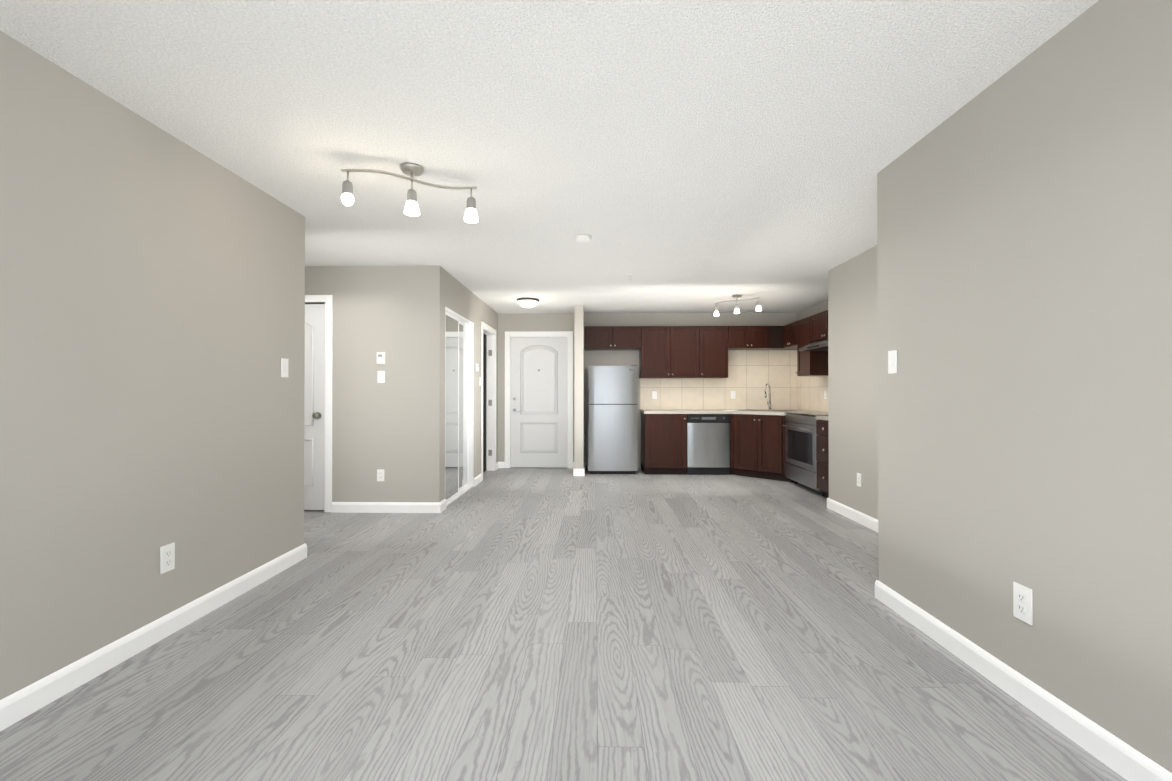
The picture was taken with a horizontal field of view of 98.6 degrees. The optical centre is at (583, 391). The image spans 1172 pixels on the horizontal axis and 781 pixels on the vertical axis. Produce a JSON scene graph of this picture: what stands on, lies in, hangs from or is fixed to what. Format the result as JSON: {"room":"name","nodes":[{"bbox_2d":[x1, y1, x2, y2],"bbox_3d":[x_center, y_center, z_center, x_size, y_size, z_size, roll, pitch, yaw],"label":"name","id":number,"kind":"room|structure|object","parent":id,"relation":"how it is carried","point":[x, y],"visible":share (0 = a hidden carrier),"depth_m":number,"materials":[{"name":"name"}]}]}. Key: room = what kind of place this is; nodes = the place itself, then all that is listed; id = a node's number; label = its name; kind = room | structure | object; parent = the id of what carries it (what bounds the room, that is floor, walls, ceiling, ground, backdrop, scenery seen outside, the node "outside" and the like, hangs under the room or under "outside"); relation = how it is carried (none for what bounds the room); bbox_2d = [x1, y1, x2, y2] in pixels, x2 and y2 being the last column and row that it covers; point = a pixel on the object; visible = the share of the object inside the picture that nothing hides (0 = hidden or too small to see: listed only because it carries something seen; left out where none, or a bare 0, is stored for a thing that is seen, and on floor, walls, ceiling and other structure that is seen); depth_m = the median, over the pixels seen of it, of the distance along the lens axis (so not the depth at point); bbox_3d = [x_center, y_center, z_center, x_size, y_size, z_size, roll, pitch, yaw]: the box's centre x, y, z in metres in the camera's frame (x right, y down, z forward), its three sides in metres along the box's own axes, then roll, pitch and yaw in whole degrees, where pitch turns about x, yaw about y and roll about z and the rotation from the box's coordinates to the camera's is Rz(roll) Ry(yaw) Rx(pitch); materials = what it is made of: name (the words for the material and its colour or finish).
{"room":"empty living room","nodes":[
{"label":"empty living room","id":0,"kind":"room"},
{"bbox_2d":[0,31,304,699],"bbox_3d":[-2.080,-0.043,0.963,0.120,2.400,5.163,0,0,1],"label":"wall","id":1,"kind":"structure","parent":0,"point":[152,305],"depth_m":2.17,"materials":[{"name":"paint"}]},
{"bbox_2d":[0,543,306,730],"bbox_3d":[-2.010,1.108,1.088,0.014,0.100,4.927,0,0,1],"label":"baseboard","id":2,"kind":"structure","parent":1,"relation":"attached to","point":[26,701],"depth_m":2.19,"materials":[{"name":"white wood"}]},
{"bbox_2d":[160,542,174,573],"bbox_3d":[-1.982,0.797,2.403,0.008,0.128,0.080,0,0,1],"label":"outlet","id":3,"kind":"object","parent":1,"relation":"attached to","point":[167,558],"visible":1,"depth_m":2.40,"materials":[{"name":"white plastic"}]},
{"bbox_2d":[281,358,287,376],"bbox_3d":[-1.960,-0.152,3.311,0.010,0.124,0.078,0,0,1],"label":"light switch","id":4,"kind":"object","parent":1,"relation":"attached to","point":[284,367],"visible":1,"depth_m":3.30,"materials":[{"name":"white plastic"}]},
{"bbox_2d":[305,266,442,501],"bbox_3d":[-2.856,-0.020,4.983,2.928,2.400,0.120,0,0,1],"label":"wall","id":5,"kind":"structure","parent":0,"point":[392,426],"depth_m":4.90,"materials":[{"name":"paint"}]},
{"bbox_2d":[304,304,324,509],"bbox_3d":[-2.916,0.157,4.933,0.780,2.023,0.111,0,0,1],"label":"bedroom door","id":6,"kind":"structure","parent":5,"relation":"in","point":[314,399],"depth_m":4.94,"materials":[{"name":"white wood"}]},
{"bbox_2d":[305,295,332,511],"bbox_3d":[-2.916,0.121,4.917,0.946,2.118,0.013,0,0,1],"label":"door frame","id":7,"kind":"structure","parent":5,"relation":"attached to","point":[328,299],"depth_m":4.90,"materials":[{"name":"white wood"}]},
{"bbox_2d":[377,469,383,480],"bbox_3d":[-1.966,0.819,4.893,0.072,0.116,0.008,0,0,1],"label":"outlet","id":8,"kind":"object","parent":5,"relation":"attached to","point":[380,474],"visible":1,"depth_m":4.89,"materials":[{"name":"white plastic"}]},
{"bbox_2d":[377,371,384,382],"bbox_3d":[-1.964,-0.138,4.897,0.072,0.116,0.010,0,0,1],"label":"light switch","id":9,"kind":"object","parent":5,"relation":"attached to","point":[380,376],"visible":1,"depth_m":4.90,"materials":[{"name":"white plastic"}]},
{"bbox_2d":[377,352,384,363],"bbox_3d":[-1.966,-0.320,4.891,0.082,0.118,0.026,0,0,1],"label":"thermostat","id":10,"kind":"object","parent":5,"relation":"attached to","point":[380,357],"visible":1,"depth_m":4.88,"materials":[{"name":"white plastic"}]},
{"bbox_2d":[332,500,443,512],"bbox_3d":[-1.910,1.130,4.886,1.063,0.100,0.014,0,0,1],"label":"baseboard","id":11,"kind":"structure","parent":5,"relation":"attached to","point":[337,507],"depth_m":4.88,"materials":[{"name":"white wood"}]},
{"bbox_2d":[443,269,497,499],"bbox_3d":[-1.417,-0.011,6.424,0.120,2.400,2.828,0,0,1],"label":"wall","id":12,"kind":"structure","parent":0,"point":[459,298],"depth_m":6.36,"materials":[{"name":"paint"}]},
{"bbox_2d":[445,306,473,486],"bbox_3d":[-1.436,0.167,5.669,0.120,2.035,1.195,0,0,1],"label":"door frame","id":13,"kind":"structure","parent":12,"relation":"attached to","point":[471,327],"depth_m":6.26,"materials":[{"name":"white wood"}]},
{"bbox_2d":[445,308,486,506],"bbox_3d":[-2.321,-0.011,6.401,1.915,2.400,2.915,0,0,1],"label":"closet","id":14,"kind":"object","parent":12,"relation":"in","point":[486,375],"depth_m":5.60,"materials":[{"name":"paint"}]},
{"bbox_2d":[474,474,481,486],"bbox_3d":[-1.348,1.139,6.466,0.014,0.100,0.408,0,0,1],"label":"baseboard","id":15,"kind":"structure","parent":12,"relation":"attached to","point":[478,479],"depth_m":6.43,"materials":[{"name":"white wood"}]},
{"bbox_2d":[483,335,491,469],"bbox_3d":[-1.810,0.172,7.598,0.890,2.023,0.056,0,0,8],"label":"bathroom door","id":16,"kind":"structure","parent":12,"relation":"in","point":[484,402],"depth_m":7.53,"materials":[{"name":"white wood"}]},
{"bbox_2d":[481,321,495,479],"bbox_3d":[-1.394,0.135,7.162,0.133,2.118,0.966,0,0,1],"label":"door frame","id":17,"kind":"structure","parent":12,"relation":"attached to","point":[490,410],"depth_m":7.56,"materials":[{"name":"white wood"}]},
{"bbox_2d":[0,0,1098,313],"bbox_3d":[-0.502,-1.260,3.158,7.720,0.060,9.610,0,0,1],"label":"ceiling","id":18,"kind":"structure","parent":0,"point":[688,156],"depth_m":2.25,"materials":[{"name":"white paint"}]},
{"bbox_2d":[341,162,478,222],"bbox_3d":[-0.938,-1.104,2.783,0.673,0.258,0.309,0,0,1],"label":"light","id":19,"kind":"object","parent":18,"relation":"attached to","point":[411,206],"visible":1,"depth_m":2.75,"materials":[{"name":"silver metal"}]},
{"bbox_2d":[517,297,538,307],"bbox_3d":[-0.728,-1.158,6.659,0.296,0.103,0.296,0,0,1],"label":"dome light","id":20,"kind":"object","parent":18,"relation":"attached to","point":[526,302],"visible":1,"depth_m":6.57,"materials":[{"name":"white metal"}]},
{"bbox_2d":[575,234,591,242],"bbox_3d":[0.001,-1.207,4.001,0.132,0.037,0.132,0,0,1],"label":"smoke detector","id":21,"kind":"object","parent":18,"relation":"attached to","point":[582,238],"visible":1,"depth_m":3.96,"materials":[{"name":"white plastic"}]},
{"bbox_2d":[714,294,761,315],"bbox_3d":[1.944,-1.097,6.366,0.491,0.229,0.456,0,0,1],"label":"track light","id":22,"kind":"object","parent":18,"relation":"attached to","point":[736,311],"visible":1,"depth_m":6.34,"materials":[{"name":"silver metal"}]},
{"bbox_2d":[0,467,1126,780],"bbox_3d":[-0.502,1.200,3.143,7.720,0.060,9.610,0,0,1],"label":"floor","id":23,"kind":"structure","parent":0,"point":[526,623],"depth_m":2.12,"materials":[{"name":"wood"}]},
{"bbox_2d":[588,365,637,473],"bbox_3d":[0.431,0.410,7.462,0.706,1.569,0.572,0,0,1],"label":"refrigerator","id":24,"kind":"object","parent":23,"relation":"on","point":[612,420],"visible":1,"depth_m":7.18,"materials":[{"name":"silver metal"}]},
{"bbox_2d":[641,413,686,474],"bbox_3d":[1.181,0.761,7.432,0.595,0.868,0.677,0,0,1],"label":"base cabinet","id":25,"kind":"object","parent":23,"relation":"on","point":[663,443],"visible":1,"depth_m":7.13,"materials":[{"name":"brown wood"}]},
{"bbox_2d":[686,414,729,474],"bbox_3d":[1.785,0.764,7.431,0.600,0.862,0.636,0,0,1],"label":"dishwasher","id":26,"kind":"object","parent":23,"relation":"on","point":[708,443],"visible":0.96,"depth_m":7.12,"materials":[{"name":"silver metal"}]},
{"bbox_2d":[729,414,793,482],"bbox_3d":[2.682,0.759,7.139,1.195,0.868,1.192,0,0,1],"label":"base cabinet","id":27,"kind":"object","parent":23,"relation":"on","point":[757,446],"visible":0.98,"depth_m":6.84,"materials":[{"name":"brown wood"}]},
{"bbox_2d":[640,409,754,413],"bbox_3d":[2.080,0.300,7.419,2.413,0.045,0.668,0,0,1],"label":"countertop","id":28,"kind":"structure","parent":27,"relation":"on","point":[642,411],"depth_m":7.12,"materials":[{"name":"laminate"}]},
{"bbox_2d":[733,410,819,415],"bbox_3d":[2.694,0.296,6.807,1.156,0.045,0.525,0,0,1],"label":"countertop","id":29,"kind":"structure","parent":27,"relation":"on","point":[764,412],"depth_m":6.95,"materials":[{"name":"laminate"}]},
{"bbox_2d":[764,384,771,409],"bbox_3d":[2.714,0.084,7.394,0.145,0.385,0.158,0,0,1],"label":"faucet","id":30,"kind":"object","parent":29,"relation":"on","point":[769,404],"visible":1,"depth_m":7.42,"materials":[{"name":"silver metal"}]},
{"bbox_2d":[783,412,827,495],"bbox_3d":[2.901,0.657,6.073,0.688,1.060,0.920,0,0,1],"label":"stove","id":31,"kind":"object","parent":23,"relation":"on","point":[800,446],"visible":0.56,"depth_m":6.03,"materials":[{"name":"silver metal"}]},
{"bbox_2d":[816,419,828,497],"bbox_3d":[2.900,0.749,5.380,0.677,0.868,0.455,0,0,1],"label":"base cabinet","id":32,"kind":"object","parent":23,"relation":"on","point":[822,455],"visible":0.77,"depth_m":5.45,"materials":[{"name":"brown wood"}]},
{"bbox_2d":[816,416,827,419],"bbox_3d":[2.915,0.292,5.378,0.650,0.038,0.466,0,0,1],"label":"countertop","id":33,"kind":"structure","parent":32,"relation":"on","point":[817,417],"depth_m":5.45,"materials":[{"name":"laminate"}]},
{"bbox_2d":[575,305,583,468],"bbox_3d":[-0.049,-0.005,7.446,0.125,2.400,0.720,0,0,1],"label":"wall","id":34,"kind":"structure","parent":0,"point":[579,386],"depth_m":7.09,"materials":[{"name":"paint"}]},
{"bbox_2d":[573,462,575,475],"bbox_3d":[-0.121,1.145,7.434,0.020,0.100,0.735,0,0,1],"label":"baseboard","id":35,"kind":"structure","parent":34,"relation":"attached to","point":[574,472],"depth_m":7.07,"materials":[{"name":"white wood"}]},
{"bbox_2d":[580,462,584,475],"bbox_3d":[0.009,1.145,7.431,0.039,0.100,0.735,0,0,1],"label":"baseboard","id":36,"kind":"structure","parent":34,"relation":"attached to","point":[582,471],"depth_m":7.06,"materials":[{"name":"white wood"}]},
{"bbox_2d":[498,313,797,468],"bbox_3d":[0.102,-0.003,7.863,6.692,2.400,0.120,0,0,1],"label":"wall","id":37,"kind":"structure","parent":0,"point":[536,322],"depth_m":7.80,"materials":[{"name":"paint"}]},
{"bbox_2d":[504,331,572,467],"bbox_3d":[-0.686,0.135,7.874,1.064,2.125,0.133,0,0,1],"label":"door frame","id":38,"kind":"structure","parent":37,"relation":"attached to","point":[569,334],"depth_m":7.81,"materials":[{"name":"white wood"}]},
{"bbox_2d":[511,337,566,467],"bbox_3d":[-0.681,0.175,7.835,0.897,2.027,0.103,0,0,1],"label":"entry door","id":39,"kind":"structure","parent":37,"relation":"in","point":[538,401],"depth_m":7.84,"materials":[{"name":"white wood"}]},
{"bbox_2d":[584,326,643,349],"bbox_3d":[0.443,-0.794,7.616,0.840,0.329,0.342,0,0,1],"label":"upper cabinet","id":40,"kind":"object","parent":37,"relation":"attached to","point":[595,337],"depth_m":7.45,"materials":[{"name":"brown wood"}]},
{"bbox_2d":[640,326,703,377],"bbox_3d":[1.321,-0.578,7.594,0.912,0.762,0.342,0,0,1],"label":"upper cabinet","id":41,"kind":"object","parent":37,"relation":"attached to","point":[683,351],"depth_m":7.43,"materials":[{"name":"brown wood"}]},
{"bbox_2d":[704,326,727,377],"bbox_3d":[1.900,-0.578,7.581,0.486,0.762,0.342,0,0,1],"label":"upper cabinet","id":42,"kind":"object","parent":37,"relation":"attached to","point":[715,337],"depth_m":7.42,"materials":[{"name":"brown wood"}]},
{"bbox_2d":[640,350,795,409],"bbox_3d":[2.081,-0.179,7.752,2.400,0.929,0.010,0,0,1],"label":"tile backsplash","id":43,"kind":"structure","parent":37,"relation":"attached to","point":[752,374],"depth_m":7.74,"materials":[{"name":"beige tile"}]},
{"bbox_2d":[652,391,656,398],"bbox_3d":[1.103,0.062,7.763,0.072,0.116,0.008,0,0,1],"label":"outlet","id":44,"kind":"object","parent":43,"relation":"attached to","point":[654,394],"visible":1,"depth_m":7.76,"materials":[{"name":"white plastic"}]},
{"bbox_2d":[731,391,735,398],"bbox_3d":[2.306,0.056,7.735,0.072,0.116,0.008,0,0,1],"label":"outlet","id":45,"kind":"object","parent":43,"relation":"attached to","point":[733,394],"visible":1,"depth_m":7.73,"materials":[{"name":"white plastic"}]},
{"bbox_2d":[728,326,771,349],"bbox_3d":[2.442,-0.795,7.569,0.595,0.329,0.342,0,0,1],"label":"upper cabinet","id":46,"kind":"object","parent":37,"relation":"attached to","point":[739,337],"depth_m":7.40,"materials":[{"name":"brown wood"}]},
{"bbox_2d":[772,326,782,349],"bbox_3d":[2.817,-0.795,7.561,0.276,0.329,0.342,0,0,1],"label":"upper cabinet","id":47,"kind":"object","parent":37,"relation":"attached to","point":[777,331],"depth_m":7.41,"materials":[{"name":"brown wood"}]},
{"bbox_2d":[798,301,827,411],"bbox_3d":[3.340,-0.011,6.404,0.150,2.400,2.646,0,0,1],"label":"wall","id":48,"kind":"structure","parent":0,"point":[816,309],"depth_m":7.17,"materials":[{"name":"paint"}]},
{"bbox_2d":[782,321,797,349],"bbox_3d":[3.099,-0.797,7.123,0.343,0.329,0.495,0,0,1],"label":"upper cabinet","id":49,"kind":"object","parent":48,"relation":"attached to","point":[790,331],"depth_m":7.10,"materials":[{"name":"brown wood"}]},
{"bbox_2d":[794,316,827,375],"bbox_3d":[3.088,-0.583,6.662,0.343,0.762,0.419,0,0,1],"label":"upper cabinet","id":50,"kind":"object","parent":48,"relation":"attached to","point":[798,334],"depth_m":6.56,"materials":[{"name":"brown wood"}]},
{"bbox_2d":[796,350,827,411],"bbox_3d":[3.260,-0.187,6.434,0.010,0.929,2.589,0,0,1],"label":"tile backsplash","id":51,"kind":"structure","parent":48,"relation":"attached to","point":[810,390],"depth_m":7.22,"materials":[{"name":"beige tile"}]},
{"bbox_2d":[810,310,827,341],"bbox_3d":[3.073,-0.799,6.034,0.343,0.339,0.833,0,0,1],"label":"upper cabinet","id":52,"kind":"object","parent":48,"relation":"attached to","point":[818,322],"depth_m":6.21,"materials":[{"name":"brown wood"}]},
{"bbox_2d":[799,339,827,350],"bbox_3d":[3.000,-0.568,6.035,0.489,0.115,0.829,0,0,1],"label":"range hood","id":53,"kind":"object","parent":52,"relation":"attached to","point":[821,345],"visible":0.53,"depth_m":6.09,"materials":[{"name":"silver metal"}]},
{"bbox_2d":[828,245,877,519],"bbox_3d":[2.908,-0.026,3.953,0.900,2.400,2.274,0,0,1],"label":"wall","id":54,"kind":"structure","parent":0,"point":[853,361],"depth_m":4.59,"materials":[{"name":"paint"}]},
{"bbox_2d":[827,498,877,531],"bbox_3d":[2.451,1.124,3.964,0.015,0.100,2.289,0,0,1],"label":"baseboard","id":55,"kind":"structure","parent":54,"relation":"attached to","point":[863,519],"depth_m":4.58,"materials":[{"name":"white wood"}]},
{"bbox_2d":[857,473,860,486],"bbox_3d":[2.466,0.793,4.502,0.008,0.116,0.072,0,0,1],"label":"electrical outlet","id":56,"kind":"object","parent":54,"relation":"attached to","point":[859,479],"visible":1,"depth_m":4.49,"materials":[{"name":"white plastic"}]},
{"bbox_2d":[877,0,1171,772],"bbox_3d":[2.446,-0.046,0.551,1.666,2.400,4.550,0,0,1],"label":"wall","id":57,"kind":"structure","parent":0,"point":[1024,230],"depth_m":1.78,"materials":[{"name":"paint"}]},
{"bbox_2d":[888,350,896,373],"bbox_3d":[1.657,-0.156,2.699,0.010,0.124,0.078,0,0,1],"label":"light switch","id":58,"kind":"object","parent":57,"relation":"attached to","point":[892,361],"visible":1,"depth_m":2.69,"materials":[{"name":"white plastic"}]},
{"bbox_2d":[1013,582,1032,625],"bbox_3d":[1.639,0.791,1.879,0.008,0.132,0.082,0,0,1],"label":"outlet","id":59,"kind":"object","parent":57,"relation":"attached to","point":[1022,603],"visible":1,"depth_m":1.87,"materials":[{"name":"white plastic"}]},
{"bbox_2d":[875,580,1171,780],"bbox_3d":[1.608,1.105,0.696,0.014,0.100,4.314,0,0,1],"label":"baseboard","id":60,"kind":"structure","parent":57,"relation":"attached to","point":[1124,760],"depth_m":1.81,"materials":[{"name":"white wood"}]}
]}

